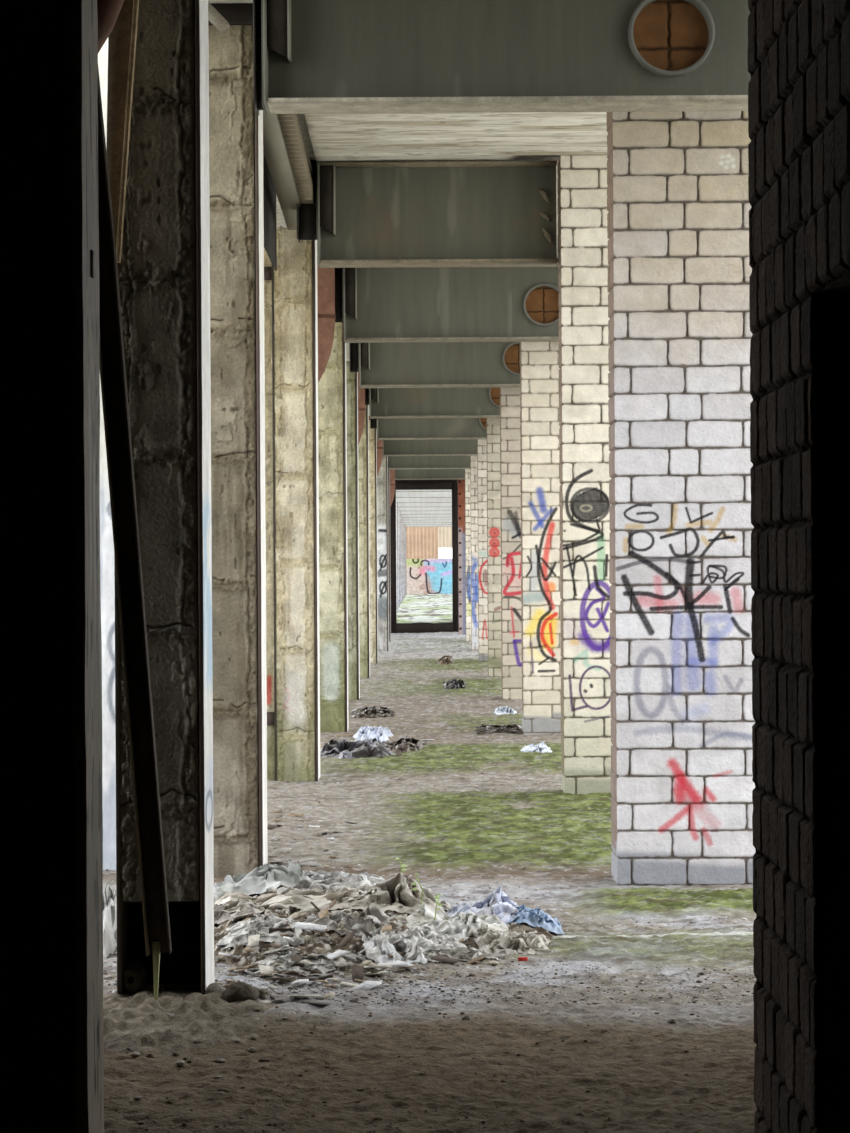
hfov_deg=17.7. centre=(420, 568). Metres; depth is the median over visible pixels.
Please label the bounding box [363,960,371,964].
board
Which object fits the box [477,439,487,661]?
brick pillar
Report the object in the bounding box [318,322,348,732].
concrete column
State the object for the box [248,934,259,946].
board
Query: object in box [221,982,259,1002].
lump
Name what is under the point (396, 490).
girder
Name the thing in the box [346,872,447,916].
plastic sheet
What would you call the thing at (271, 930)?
board
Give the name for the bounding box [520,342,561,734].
brick pillar
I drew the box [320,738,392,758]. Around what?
heap
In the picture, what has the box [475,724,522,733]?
heap
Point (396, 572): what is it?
concrete column
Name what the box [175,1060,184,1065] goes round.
stone
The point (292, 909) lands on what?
board
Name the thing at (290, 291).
concrete column
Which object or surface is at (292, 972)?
board
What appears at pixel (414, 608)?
floor
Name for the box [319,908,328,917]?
board
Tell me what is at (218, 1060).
stone
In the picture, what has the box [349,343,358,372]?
steel post
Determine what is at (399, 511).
concrete column
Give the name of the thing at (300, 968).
board
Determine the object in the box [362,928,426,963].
plastic sheet
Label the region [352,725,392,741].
plastic sheet
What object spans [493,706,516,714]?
plastic sheet
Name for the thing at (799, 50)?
wall
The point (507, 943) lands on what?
plastic sheet
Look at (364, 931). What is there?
board
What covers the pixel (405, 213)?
girder
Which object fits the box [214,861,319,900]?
plastic sheet
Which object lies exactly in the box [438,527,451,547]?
cladding
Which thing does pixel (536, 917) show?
plastic sheet
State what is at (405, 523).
girder
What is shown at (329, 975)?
board
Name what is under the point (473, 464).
brick pillar
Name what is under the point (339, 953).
board
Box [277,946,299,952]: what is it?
board
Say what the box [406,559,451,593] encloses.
wall
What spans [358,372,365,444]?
rusty pipe
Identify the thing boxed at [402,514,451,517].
girder
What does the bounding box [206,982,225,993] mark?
lump
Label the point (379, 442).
rusty pipe
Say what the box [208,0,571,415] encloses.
ceiling
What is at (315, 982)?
board
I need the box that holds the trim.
[68,0,103,1132]
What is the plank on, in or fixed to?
on the dirt mound
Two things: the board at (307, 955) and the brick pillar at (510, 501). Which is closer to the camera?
the board at (307, 955)
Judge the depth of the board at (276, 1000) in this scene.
9.12 m
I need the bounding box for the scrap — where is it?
[518,957,527,960]
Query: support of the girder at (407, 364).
attached to the ceiling at (280, 220)
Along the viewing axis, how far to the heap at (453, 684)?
32.97 m
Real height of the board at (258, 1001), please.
0.013 m
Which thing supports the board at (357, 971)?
on the floor at (461, 830)
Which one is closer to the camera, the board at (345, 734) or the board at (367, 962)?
the board at (367, 962)
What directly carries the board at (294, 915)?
on the plastic sheet at (240, 931)
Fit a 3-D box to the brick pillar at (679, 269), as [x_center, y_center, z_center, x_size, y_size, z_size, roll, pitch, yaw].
[1.212,-0.557,12.670,0.662,4.200,0.387,0,0,0]
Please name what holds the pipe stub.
on the dirt mound
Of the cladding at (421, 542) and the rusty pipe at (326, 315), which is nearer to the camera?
the rusty pipe at (326, 315)
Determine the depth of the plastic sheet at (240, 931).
10.33 m
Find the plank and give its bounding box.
[98,69,171,1000]
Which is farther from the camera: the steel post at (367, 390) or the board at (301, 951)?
the steel post at (367, 390)
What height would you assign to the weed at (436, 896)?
0.146 m
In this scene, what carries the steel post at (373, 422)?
attached to the ceiling at (280, 220)
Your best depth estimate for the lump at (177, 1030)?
8.53 m
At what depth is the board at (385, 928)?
10.35 m
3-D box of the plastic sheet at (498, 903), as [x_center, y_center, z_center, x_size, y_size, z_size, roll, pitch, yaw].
[0.262,1.364,11.107,0.340,0.151,0.553,0,0,0]
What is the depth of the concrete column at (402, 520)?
113.57 m
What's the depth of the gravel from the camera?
9.50 m
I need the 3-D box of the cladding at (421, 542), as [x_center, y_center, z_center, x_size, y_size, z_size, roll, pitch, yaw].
[-1.230,-1.617,134.050,4.160,2.250,0.080,0,0,0]
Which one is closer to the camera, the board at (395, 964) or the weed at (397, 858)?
the board at (395, 964)
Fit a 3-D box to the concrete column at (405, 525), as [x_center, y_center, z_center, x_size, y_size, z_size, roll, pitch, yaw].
[-0.853,-0.251,125.746,0.304,3.612,0.407,0,0,0]
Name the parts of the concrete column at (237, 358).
plate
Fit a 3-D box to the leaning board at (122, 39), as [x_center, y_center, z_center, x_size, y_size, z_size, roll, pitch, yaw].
[-0.999,-1.510,9.148,0.144,1.215,0.085,0,0,0]
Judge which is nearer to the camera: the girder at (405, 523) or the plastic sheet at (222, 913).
the plastic sheet at (222, 913)
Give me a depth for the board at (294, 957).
9.91 m
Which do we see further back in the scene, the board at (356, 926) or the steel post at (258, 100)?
the steel post at (258, 100)
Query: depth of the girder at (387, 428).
41.70 m
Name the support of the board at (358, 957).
on the rubbish
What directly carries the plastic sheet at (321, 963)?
on the floor at (461, 830)
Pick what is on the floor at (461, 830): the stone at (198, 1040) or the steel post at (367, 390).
the stone at (198, 1040)
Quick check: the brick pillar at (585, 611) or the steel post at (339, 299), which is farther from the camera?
the steel post at (339, 299)
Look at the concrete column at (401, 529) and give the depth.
107.55 m
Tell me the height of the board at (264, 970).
0.025 m
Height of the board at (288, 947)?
0.033 m
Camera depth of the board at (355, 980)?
9.57 m
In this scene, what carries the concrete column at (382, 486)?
on the floor at (461, 830)
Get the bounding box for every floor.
[103,632,756,1132]
[391,594,452,632]
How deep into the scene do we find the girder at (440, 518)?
113.70 m
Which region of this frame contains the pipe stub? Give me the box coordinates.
[124,960,147,990]
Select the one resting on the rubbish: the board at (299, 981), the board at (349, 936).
the board at (349, 936)
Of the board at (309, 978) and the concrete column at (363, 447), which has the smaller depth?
the board at (309, 978)
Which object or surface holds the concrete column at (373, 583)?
on the floor at (461, 830)
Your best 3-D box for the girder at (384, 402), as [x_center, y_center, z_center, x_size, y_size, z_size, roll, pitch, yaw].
[0.784,-2.310,35.705,2.904,0.650,0.310,0,0,0]
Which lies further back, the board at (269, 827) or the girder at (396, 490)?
the girder at (396, 490)
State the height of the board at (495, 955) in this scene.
0.011 m
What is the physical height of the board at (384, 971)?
0.012 m
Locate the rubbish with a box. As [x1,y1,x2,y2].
[214,885,557,970]
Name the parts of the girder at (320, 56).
plate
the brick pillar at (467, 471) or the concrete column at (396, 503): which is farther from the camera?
the concrete column at (396, 503)
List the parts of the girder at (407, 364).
plate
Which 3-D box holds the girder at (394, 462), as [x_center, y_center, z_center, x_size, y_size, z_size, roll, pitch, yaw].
[0.784,-2.303,53.705,2.904,0.663,0.310,0,0,0]
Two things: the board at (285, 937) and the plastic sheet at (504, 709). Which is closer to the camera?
the board at (285, 937)
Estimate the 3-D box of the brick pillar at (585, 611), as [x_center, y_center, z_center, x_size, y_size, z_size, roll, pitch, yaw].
[1.229,-0.548,17.590,0.662,4.180,0.386,0,0,0]
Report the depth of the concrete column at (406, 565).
131.55 m
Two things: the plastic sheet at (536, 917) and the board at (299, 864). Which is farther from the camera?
the board at (299, 864)
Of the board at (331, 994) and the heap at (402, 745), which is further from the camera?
the heap at (402, 745)
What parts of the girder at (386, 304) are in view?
plate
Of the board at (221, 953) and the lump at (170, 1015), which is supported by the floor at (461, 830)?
the lump at (170, 1015)
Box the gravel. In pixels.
[103,741,755,1132]
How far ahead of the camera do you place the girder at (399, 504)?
89.71 m
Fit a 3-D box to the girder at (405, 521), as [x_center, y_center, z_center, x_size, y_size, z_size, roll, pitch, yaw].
[0.604,-2.334,119.705,3.264,0.600,0.310,0,0,0]
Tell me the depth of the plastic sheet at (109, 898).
10.58 m
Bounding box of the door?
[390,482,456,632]
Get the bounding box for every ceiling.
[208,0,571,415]
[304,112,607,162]
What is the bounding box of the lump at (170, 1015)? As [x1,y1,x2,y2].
[164,1013,174,1018]
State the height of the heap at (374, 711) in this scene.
0.091 m
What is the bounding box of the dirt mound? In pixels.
[103,986,276,1056]
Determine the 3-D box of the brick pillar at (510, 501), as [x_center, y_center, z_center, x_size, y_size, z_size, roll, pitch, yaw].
[1.219,-0.548,30.390,0.661,4.180,0.386,0,0,0]
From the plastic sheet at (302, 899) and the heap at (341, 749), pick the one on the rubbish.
the plastic sheet at (302, 899)
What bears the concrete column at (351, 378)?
on the floor at (461, 830)
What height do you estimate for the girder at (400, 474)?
0.673 m
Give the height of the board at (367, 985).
0.025 m
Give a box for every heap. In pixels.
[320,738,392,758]
[351,706,394,717]
[385,738,428,753]
[438,655,453,664]
[442,678,466,688]
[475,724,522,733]
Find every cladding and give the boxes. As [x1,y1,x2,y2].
[406,527,437,558]
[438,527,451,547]
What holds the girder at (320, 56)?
attached to the ceiling at (280, 220)
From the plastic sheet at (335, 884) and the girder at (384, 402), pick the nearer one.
the plastic sheet at (335, 884)
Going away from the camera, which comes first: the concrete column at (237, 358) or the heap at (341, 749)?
the concrete column at (237, 358)
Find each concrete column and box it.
[114,0,213,994]
[208,3,267,876]
[264,226,319,781]
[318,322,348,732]
[346,361,359,699]
[358,405,369,677]
[368,420,377,662]
[377,456,388,650]
[386,469,390,641]
[396,503,397,609]
[396,572,396,610]
[397,507,399,606]
[399,511,400,603]
[400,515,401,602]
[401,529,402,599]
[402,520,403,598]
[403,523,404,596]
[404,525,405,595]
[405,565,406,594]
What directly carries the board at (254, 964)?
on the gravel
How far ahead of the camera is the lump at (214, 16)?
12.45 m
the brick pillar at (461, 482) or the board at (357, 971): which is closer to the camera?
the board at (357, 971)
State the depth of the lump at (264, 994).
9.20 m
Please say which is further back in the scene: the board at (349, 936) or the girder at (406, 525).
the girder at (406, 525)
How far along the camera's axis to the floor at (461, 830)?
9.42 m
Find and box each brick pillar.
[458,479,465,633]
[465,469,471,641]
[470,456,478,649]
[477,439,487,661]
[486,418,501,676]
[500,387,521,699]
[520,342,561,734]
[558,155,612,793]
[606,111,755,885]
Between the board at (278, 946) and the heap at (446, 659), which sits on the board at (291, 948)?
the board at (278, 946)
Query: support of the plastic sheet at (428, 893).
on the rubbish
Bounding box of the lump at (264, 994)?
[257,988,269,998]
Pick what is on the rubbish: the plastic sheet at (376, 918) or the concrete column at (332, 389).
the plastic sheet at (376, 918)
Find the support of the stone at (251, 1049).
on the floor at (461, 830)
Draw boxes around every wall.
[0,0,74,1132]
[98,38,115,870]
[389,480,458,631]
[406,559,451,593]
[748,0,849,1132]
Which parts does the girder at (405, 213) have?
plate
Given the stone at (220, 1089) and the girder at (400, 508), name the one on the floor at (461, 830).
the stone at (220, 1089)
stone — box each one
[130,1052,139,1056]
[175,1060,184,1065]
[194,1039,203,1042]
[215,1058,225,1062]
[217,1088,228,1091]
[231,1038,239,1042]
[247,1047,255,1052]
[258,1058,269,1061]
[667,1019,675,1023]
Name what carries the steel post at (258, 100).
attached to the ceiling at (280, 220)
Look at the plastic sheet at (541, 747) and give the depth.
21.39 m
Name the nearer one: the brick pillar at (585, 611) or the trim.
the trim
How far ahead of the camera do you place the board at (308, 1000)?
9.10 m
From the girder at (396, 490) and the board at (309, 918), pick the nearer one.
the board at (309, 918)
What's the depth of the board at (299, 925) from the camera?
10.26 m
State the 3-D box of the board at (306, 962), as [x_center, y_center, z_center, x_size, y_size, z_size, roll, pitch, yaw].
[-0.414,1.427,9.906,0.027,0.022,0.067,0,0,19]
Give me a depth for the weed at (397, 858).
11.63 m
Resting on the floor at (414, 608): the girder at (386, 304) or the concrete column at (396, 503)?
the concrete column at (396, 503)
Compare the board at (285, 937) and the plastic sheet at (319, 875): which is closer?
the board at (285, 937)
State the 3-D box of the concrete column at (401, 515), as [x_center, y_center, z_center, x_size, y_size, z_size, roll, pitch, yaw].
[-0.854,-0.250,101.746,0.306,3.611,0.407,0,0,0]
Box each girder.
[263,0,750,113]
[317,161,557,267]
[343,263,558,342]
[359,342,520,387]
[370,387,499,418]
[377,418,486,439]
[383,439,477,455]
[388,456,470,468]
[395,469,464,479]
[396,490,451,491]
[396,492,451,497]
[396,498,451,502]
[398,503,451,506]
[399,507,451,510]
[401,511,451,514]
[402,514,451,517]
[402,517,451,519]
[404,520,451,522]
[405,523,451,524]
[406,525,451,526]
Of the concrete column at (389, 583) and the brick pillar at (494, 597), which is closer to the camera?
the brick pillar at (494, 597)
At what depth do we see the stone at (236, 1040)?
8.39 m
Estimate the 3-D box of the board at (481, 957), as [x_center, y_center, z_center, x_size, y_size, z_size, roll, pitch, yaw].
[0.208,1.440,10.072,0.040,0.036,0.117,0,0,33]
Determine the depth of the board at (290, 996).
9.14 m
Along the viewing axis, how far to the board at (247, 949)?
10.10 m
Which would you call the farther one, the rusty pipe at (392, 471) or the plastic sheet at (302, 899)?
the rusty pipe at (392, 471)
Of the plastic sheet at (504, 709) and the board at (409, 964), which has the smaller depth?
the board at (409, 964)
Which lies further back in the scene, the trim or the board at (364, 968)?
the board at (364, 968)
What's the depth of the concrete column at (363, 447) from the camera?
36.41 m
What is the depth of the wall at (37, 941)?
5.00 m
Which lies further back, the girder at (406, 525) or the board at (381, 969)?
the girder at (406, 525)
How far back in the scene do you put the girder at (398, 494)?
77.69 m
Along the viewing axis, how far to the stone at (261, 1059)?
8.02 m
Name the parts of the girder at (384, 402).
plate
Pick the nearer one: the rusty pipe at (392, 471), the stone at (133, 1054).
the stone at (133, 1054)
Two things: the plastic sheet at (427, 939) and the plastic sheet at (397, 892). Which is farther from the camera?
the plastic sheet at (397, 892)
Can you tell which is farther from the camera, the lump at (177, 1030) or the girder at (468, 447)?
the girder at (468, 447)
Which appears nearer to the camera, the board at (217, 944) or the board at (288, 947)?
the board at (288, 947)
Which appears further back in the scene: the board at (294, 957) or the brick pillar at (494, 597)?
the brick pillar at (494, 597)
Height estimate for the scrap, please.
0.012 m
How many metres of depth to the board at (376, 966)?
9.77 m
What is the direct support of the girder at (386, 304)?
attached to the ceiling at (280, 220)
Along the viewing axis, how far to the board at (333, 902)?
10.69 m
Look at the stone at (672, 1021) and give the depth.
8.74 m
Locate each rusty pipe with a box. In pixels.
[97,0,123,52]
[317,256,335,382]
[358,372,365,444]
[368,416,382,474]
[390,469,394,506]
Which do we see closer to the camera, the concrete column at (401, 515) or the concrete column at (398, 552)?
the concrete column at (398, 552)
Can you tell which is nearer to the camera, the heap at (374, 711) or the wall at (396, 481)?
the heap at (374, 711)
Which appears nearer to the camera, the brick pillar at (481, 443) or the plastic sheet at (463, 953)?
the plastic sheet at (463, 953)
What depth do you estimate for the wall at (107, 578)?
13.30 m
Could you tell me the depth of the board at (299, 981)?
9.56 m
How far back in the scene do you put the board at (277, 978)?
9.64 m
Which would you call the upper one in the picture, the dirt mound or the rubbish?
the rubbish
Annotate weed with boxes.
[395,857,406,872]
[411,873,422,904]
[434,893,442,919]
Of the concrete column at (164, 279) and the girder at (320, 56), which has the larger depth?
the girder at (320, 56)
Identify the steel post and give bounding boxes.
[253,0,267,114]
[297,160,317,242]
[335,268,343,322]
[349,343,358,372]
[365,388,369,405]
[370,419,376,428]
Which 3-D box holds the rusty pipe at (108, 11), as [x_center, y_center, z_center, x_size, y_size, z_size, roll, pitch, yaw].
[-1.002,-2.070,8.400,0.339,1.147,0.140,0,0,0]
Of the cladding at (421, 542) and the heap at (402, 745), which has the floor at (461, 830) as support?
the heap at (402, 745)
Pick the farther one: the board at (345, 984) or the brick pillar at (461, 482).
the brick pillar at (461, 482)
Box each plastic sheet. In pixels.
[103,881,116,957]
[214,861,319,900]
[214,887,387,910]
[214,900,264,923]
[219,914,304,949]
[254,950,336,976]
[277,877,373,893]
[302,870,385,884]
[304,907,399,935]
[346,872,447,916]
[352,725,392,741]
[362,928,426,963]
[397,929,465,951]
[406,903,508,939]
[419,885,450,910]
[422,947,500,961]
[446,885,523,923]
[475,927,552,955]
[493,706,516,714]
[507,904,564,934]
[520,742,551,752]
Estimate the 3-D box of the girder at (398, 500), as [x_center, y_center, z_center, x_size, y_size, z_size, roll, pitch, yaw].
[0.604,-2.334,83.705,3.264,0.600,0.310,0,0,0]
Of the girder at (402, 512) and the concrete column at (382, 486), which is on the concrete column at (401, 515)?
the girder at (402, 512)
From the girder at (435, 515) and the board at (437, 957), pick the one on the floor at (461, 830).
the board at (437, 957)
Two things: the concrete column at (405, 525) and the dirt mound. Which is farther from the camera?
the concrete column at (405, 525)
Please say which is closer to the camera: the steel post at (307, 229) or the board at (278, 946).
the board at (278, 946)
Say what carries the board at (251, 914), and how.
on the rubbish
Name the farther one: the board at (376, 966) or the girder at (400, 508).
the girder at (400, 508)
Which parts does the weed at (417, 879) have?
stem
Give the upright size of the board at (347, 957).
0.026 m
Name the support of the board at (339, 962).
on the floor at (461, 830)
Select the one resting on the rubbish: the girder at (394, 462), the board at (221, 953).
the board at (221, 953)
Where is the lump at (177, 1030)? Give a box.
[173,1029,185,1031]
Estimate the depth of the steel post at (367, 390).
35.69 m
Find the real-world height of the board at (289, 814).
0.018 m
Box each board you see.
[106,0,138,280]
[216,942,244,945]
[218,952,238,957]
[233,913,253,920]
[243,946,253,952]
[243,963,258,968]
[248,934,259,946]
[257,1000,275,1003]
[259,965,273,975]
[261,947,290,954]
[265,977,295,979]
[267,825,276,829]
[269,928,294,933]
[270,943,282,948]
[271,999,283,1002]
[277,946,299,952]
[282,970,303,976]
[283,936,293,941]
[287,813,303,816]
[287,995,321,997]
[289,906,296,912]
[289,912,297,919]
[290,955,303,967]
[290,979,308,985]
[293,922,326,931]
[297,945,305,953]
[297,977,324,980]
[298,998,332,1004]
[299,864,321,865]
[299,967,321,973]
[300,959,312,965]
[304,954,317,957]
[306,916,318,920]
[306,981,320,985]
[318,974,332,979]
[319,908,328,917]
[323,992,334,998]
[326,950,349,959]
[329,899,335,907]
[332,956,347,967]
[336,734,353,736]
[337,921,343,933]
[337,931,356,947]
[339,982,357,987]
[342,954,355,961]
[350,953,365,960]
[351,924,363,930]
[351,966,362,980]
[353,979,364,982]
[353,981,381,990]
[361,928,372,937]
[361,965,379,972]
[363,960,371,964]
[364,965,392,967]
[365,968,386,974]
[369,970,386,974]
[378,962,408,967]
[381,925,391,932]
[391,960,412,967]
[431,955,460,963]
[465,953,488,963]
[494,954,504,956]
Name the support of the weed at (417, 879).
on the plastic sheet at (460, 925)
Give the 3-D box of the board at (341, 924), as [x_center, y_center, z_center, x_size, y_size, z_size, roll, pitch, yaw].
[-0.308,1.371,10.435,0.028,0.054,0.033,0,0,-40]
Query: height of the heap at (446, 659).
0.145 m
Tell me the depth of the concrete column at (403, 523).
119.57 m
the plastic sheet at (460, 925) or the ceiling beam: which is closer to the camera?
the plastic sheet at (460, 925)

